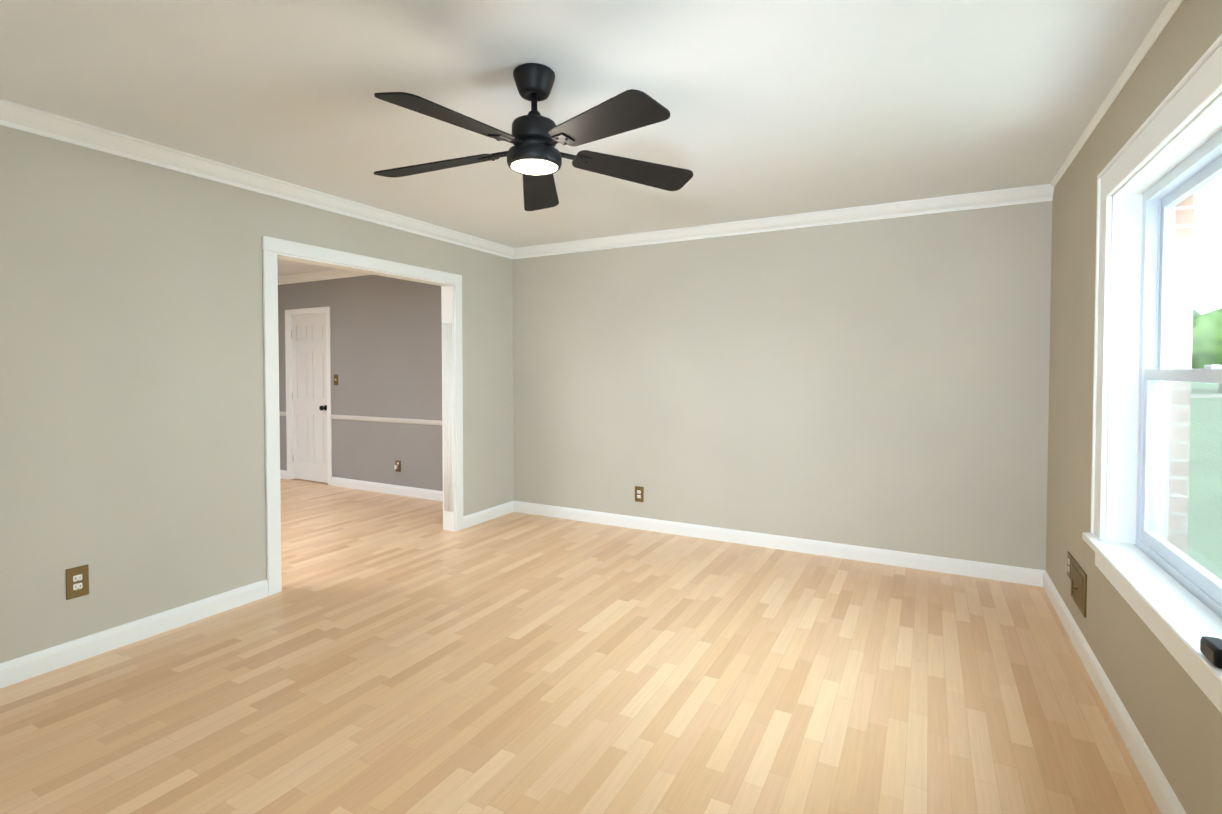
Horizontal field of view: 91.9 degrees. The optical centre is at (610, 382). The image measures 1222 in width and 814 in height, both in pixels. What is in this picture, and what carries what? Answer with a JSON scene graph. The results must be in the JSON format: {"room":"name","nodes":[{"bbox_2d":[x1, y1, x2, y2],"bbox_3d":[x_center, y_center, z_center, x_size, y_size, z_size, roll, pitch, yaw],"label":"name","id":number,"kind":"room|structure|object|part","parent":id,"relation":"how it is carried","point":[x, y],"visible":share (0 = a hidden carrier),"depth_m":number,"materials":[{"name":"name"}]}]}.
{"room":"empty living room","nodes":[
{"label":"empty living room","id":0,"kind":"room"},
{"bbox_2d":[0,125,513,662],"bbox_3d":[-2.199,0.040,3.263,0.120,2.440,5.204,1,2,28],"label":"wall","id":1,"kind":"structure","parent":0,"point":[132,447],"depth_m":2.93,"materials":[{"name":"beige paint"}]},
{"bbox_2d":[66,564,88,599],"bbox_3d":[-2.438,0.911,2.703,0.009,0.140,0.082,1,2,28],"label":"outlet","id":2,"kind":"object","parent":1,"relation":"attached to","point":[77,581],"visible":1,"depth_m":2.70,"materials":[{"name":"gold metal"}]},
{"bbox_2d":[0,579,267,687],"bbox_3d":[-2.689,1.235,2.236,0.015,0.100,2.822,1,2,28],"label":"baseboard","id":3,"kind":"structure","parent":1,"relation":"attached to","point":[28,666],"depth_m":2.85,"materials":[{"name":"white wood"}]},
{"bbox_2d":[0,99,515,258],"bbox_3d":[-2.117,-1.135,3.191,0.066,0.088,5.204,1,2,28],"label":"crown molding","id":4,"kind":"structure","parent":1,"relation":"attached to","point":[36,122],"depth_m":3.15,"materials":[{"name":"white wood"}]},
{"bbox_2d":[262,236,463,595],"bbox_3d":[-1.689,0.183,4.216,0.156,2.108,1.656,1,2,28],"label":"door frame","id":5,"kind":"structure","parent":1,"relation":"attached to","point":[274,249],"depth_m":3.97,"materials":[{"name":"white wood"}]},
{"bbox_2d":[463,501,515,528],"bbox_3d":[-1.083,1.164,5.224,0.015,0.100,0.652,1,2,28],"label":"baseboard","id":6,"kind":"structure","parent":1,"relation":"attached to","point":[469,520],"depth_m":5.22,"materials":[{"name":"white wood"}]},
{"bbox_2d":[0,478,1160,813],"bbox_3d":[-1.884,1.314,3.123,8.036,0.100,5.444,1,2,28],"label":"floor","id":7,"kind":"structure","parent":0,"point":[388,654],"depth_m":2.44,"materials":[{"name":"laminate"}]},
{"bbox_2d":[0,0,1169,275],"bbox_3d":[-1.884,-1.226,3.063,8.036,0.100,5.444,1,2,28],"label":"ceiling","id":8,"kind":"structure","parent":0,"point":[788,106],"depth_m":2.34,"materials":[{"name":"paint"}]},
{"bbox_2d":[374,63,692,210],"bbox_3d":[-0.312,-0.975,2.181,1.261,0.360,1.226,1,2,28],"label":"ceiling fan","id":9,"kind":"object","parent":8,"relation":"hanging from","point":[534,156],"visible":1,"depth_m":2.14,"materials":[{"name":"black metal"}]},
{"bbox_2d":[278,201,1051,569],"bbox_3d":[-0.624,-0.012,5.437,8.036,2.440,0.120,1,2,28],"label":"wall","id":10,"kind":"structure","parent":0,"point":[882,384],"depth_m":4.40,"materials":[{"name":"beige paint"}]},
{"bbox_2d":[285,307,331,484],"bbox_3d":[-3.528,0.150,6.994,0.816,2.043,0.136,1,2,28],"label":"door frame","id":11,"kind":"structure","parent":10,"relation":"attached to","point":[288,362],"depth_m":7.08,"materials":[{"name":"white wood"}]},
{"bbox_2d":[291,313,327,482],"bbox_3d":[-3.547,0.177,6.958,0.688,1.967,0.118,1,2,28],"label":"door","id":12,"kind":"structure","parent":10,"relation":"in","point":[309,400],"depth_m":6.98,"materials":[{"name":"white wood"}]},
{"bbox_3d":[-3.316,0.291,6.810,0.062,0.062,0.072,1,2,28],"label":"door knob","id":13,"kind":"part","parent":12,"relation":"part of","materials":[{"name":"black metal"}]},
{"bbox_2d":[278,269,371,284],"bbox_3d":[-2.568,-1.210,6.349,3.300,0.088,0.066,1,2,28],"label":"crown molding","id":14,"kind":"structure","parent":10,"relation":"attached to","point":[337,273],"depth_m":6.76,"materials":[{"name":"white wood"}]},
{"bbox_2d":[334,375,337,384],"bbox_3d":[-3.121,-0.032,6.701,0.072,0.120,0.018,1,2,28],"label":"light switch","id":15,"kind":"object","parent":10,"relation":"attached to","point":[335,379],"visible":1,"depth_m":6.70,"materials":[{"name":"gold metal"}]},
{"bbox_2d":[331,477,442,500],"bbox_3d":[-2.108,1.141,6.186,2.463,0.100,0.015,1,2,28],"label":"baseboard","id":16,"kind":"structure","parent":10,"relation":"attached to","point":[429,494],"depth_m":6.32,"materials":[{"name":"white wood"}]},
{"bbox_2d":[394,460,400,471],"bbox_3d":[-2.261,0.884,6.252,0.076,0.120,0.034,1,2,28],"label":"outlet","id":17,"kind":"object","parent":10,"relation":"attached to","point":[397,466],"visible":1,"depth_m":6.25,"materials":[{"name":"gold metal"}]},
{"bbox_2d":[635,486,643,501],"bbox_3d":[0.234,0.929,4.925,0.080,0.128,0.009,1,2,28],"label":"outlet","id":18,"kind":"object","parent":10,"relation":"attached to","point":[639,494],"visible":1,"depth_m":4.92,"materials":[{"name":"gold metal"}]},
{"bbox_2d":[516,501,1039,585],"bbox_3d":[0.865,1.179,4.588,4.050,0.100,0.015,1,2,28],"label":"baseboard","id":19,"kind":"structure","parent":10,"relation":"attached to","point":[1028,576],"depth_m":4.29,"materials":[{"name":"white wood"}]},
{"bbox_2d":[516,184,1047,258],"bbox_3d":[0.880,-1.166,4.496,3.930,0.088,0.066,1,2,28],"label":"crown molding","id":20,"kind":"structure","parent":10,"relation":"attached to","point":[1036,193],"depth_m":4.20,"materials":[{"name":"white wood"}]},
{"bbox_2d":[1046,0,1221,813],"bbox_3d":[1.510,0.087,1.269,0.170,2.440,5.204,1,2,28],"label":"wall","id":21,"kind":"structure","parent":0,"point":[1174,712],"depth_m":2.44,"materials":[{"name":"paint"}]},
{"bbox_2d":[1067,551,1071,579],"bbox_3d":[2.334,0.931,3.013,0.009,0.125,0.078,1,2,28],"label":"outlet","id":22,"kind":"object","parent":21,"relation":"attached to","point":[1069,555],"visible":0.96,"depth_m":3.00,"materials":[{"name":"gold metal"}]},
{"bbox_2d":[1070,556,1086,617],"bbox_3d":[2.224,0.970,2.835,0.034,0.200,0.300,1,2,28],"label":"air vent","id":23,"kind":"object","parent":21,"relation":"in","point":[1078,594],"visible":1,"depth_m":2.79,"materials":[{"name":"brown metal"}]},
{"bbox_2d":[1040,570,1186,813],"bbox_3d":[1.429,1.256,1.341,0.015,0.100,5.204,1,2,28],"label":"baseboard","id":24,"kind":"structure","parent":21,"relation":"attached to","point":[1160,789],"depth_m":2.18,"materials":[{"name":"white wood"}]},
{"bbox_2d":[1044,0,1183,201],"bbox_3d":[1.425,-1.089,1.287,0.022,0.088,5.204,1,2,28],"label":"crown molding","id":25,"kind":"structure","parent":21,"relation":"attached to","point":[1172,6],"depth_m":2.25,"materials":[{"name":"white wood"}]},
{"bbox_2d":[1082,34,1221,713],"bbox_3d":[1.774,-0.035,1.809,0.232,1.649,1.526,1,2,28],"label":"window","id":26,"kind":"structure","parent":21,"relation":"in","point":[1181,123],"depth_m":2.24,"materials":[{"name":"white"}]},
{"bbox_3d":[1.736,0.724,1.848,0.146,0.129,1.526,1,2,28],"label":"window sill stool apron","id":27,"kind":"part","parent":26,"relation":"part of","materials":[{"name":"white wood"}]},
{"bbox_3d":[1.839,-0.024,1.775,0.085,1.418,1.266,1,2,28],"label":"vinyl window frame","id":28,"kind":"part","parent":26,"relation":"part of","materials":[{"name":"white plastic"}]},
{"bbox_2d":[1200,636,1221,668],"bbox_3d":[1.454,0.647,1.415,0.043,0.046,0.095,1,2,28],"label":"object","id":29,"kind":"object","parent":26,"relation":"on","point":[1211,649],"visible":1,"depth_m":1.41,"materials":[{"name":"black"}]},
{"bbox_2d":[1168,192,1202,566],"bbox_3d":[1.620,0.189,1.213,0.080,3.440,5.444,1,2,28],"label":"brick wall","id":30,"kind":"structure","parent":0,"point":[1179,235],"depth_m":2.30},
{"bbox_3d":[-5.399,0.001,4.914,0.120,2.440,5.324,1,2,28],"label":"wall","id":31,"kind":"structure","parent":0,"visible":0},
{"bbox_2d":[330,414,441,425],"bbox_3d":[-2.110,0.401,6.167,2.463,0.049,0.020,1,2,28],"label":"trim","id":32,"kind":"structure","parent":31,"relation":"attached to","point":[395,420],"depth_m":6.30,"materials":[{"name":"white paint"}]},
{"label":"outside","id":33,"kind":"structure","parent":0,"visible":0},
{"bbox_2d":[1187,382,1221,579],"bbox_3d":[84.850,1.184,33.832,115.684,0.200,260.000,1,2,28],"label":"lawn","id":34,"kind":"structure","parent":33,"point":[1198,473],"depth_m":9.98,"materials":[{"name":"green plant"}]},
{"bbox_2d":[1191,394,1221,397],"bbox_3d":[78.629,1.399,20.147,113.684,0.020,6.000,1,2,28],"label":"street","id":35,"kind":"structure","parent":34,"relation":"on","point":[1204,396],"depth_m":39.65,"materials":[{"name":"grey"}]},
{"bbox_2d":[1192,308,1221,392],"bbox_3d":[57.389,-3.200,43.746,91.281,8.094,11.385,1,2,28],"label":"tree","id":36,"kind":"object","parent":34,"relation":"on","point":[1197,346],"depth_m":45.64,"materials":[{"name":"green plant"}]}
]}

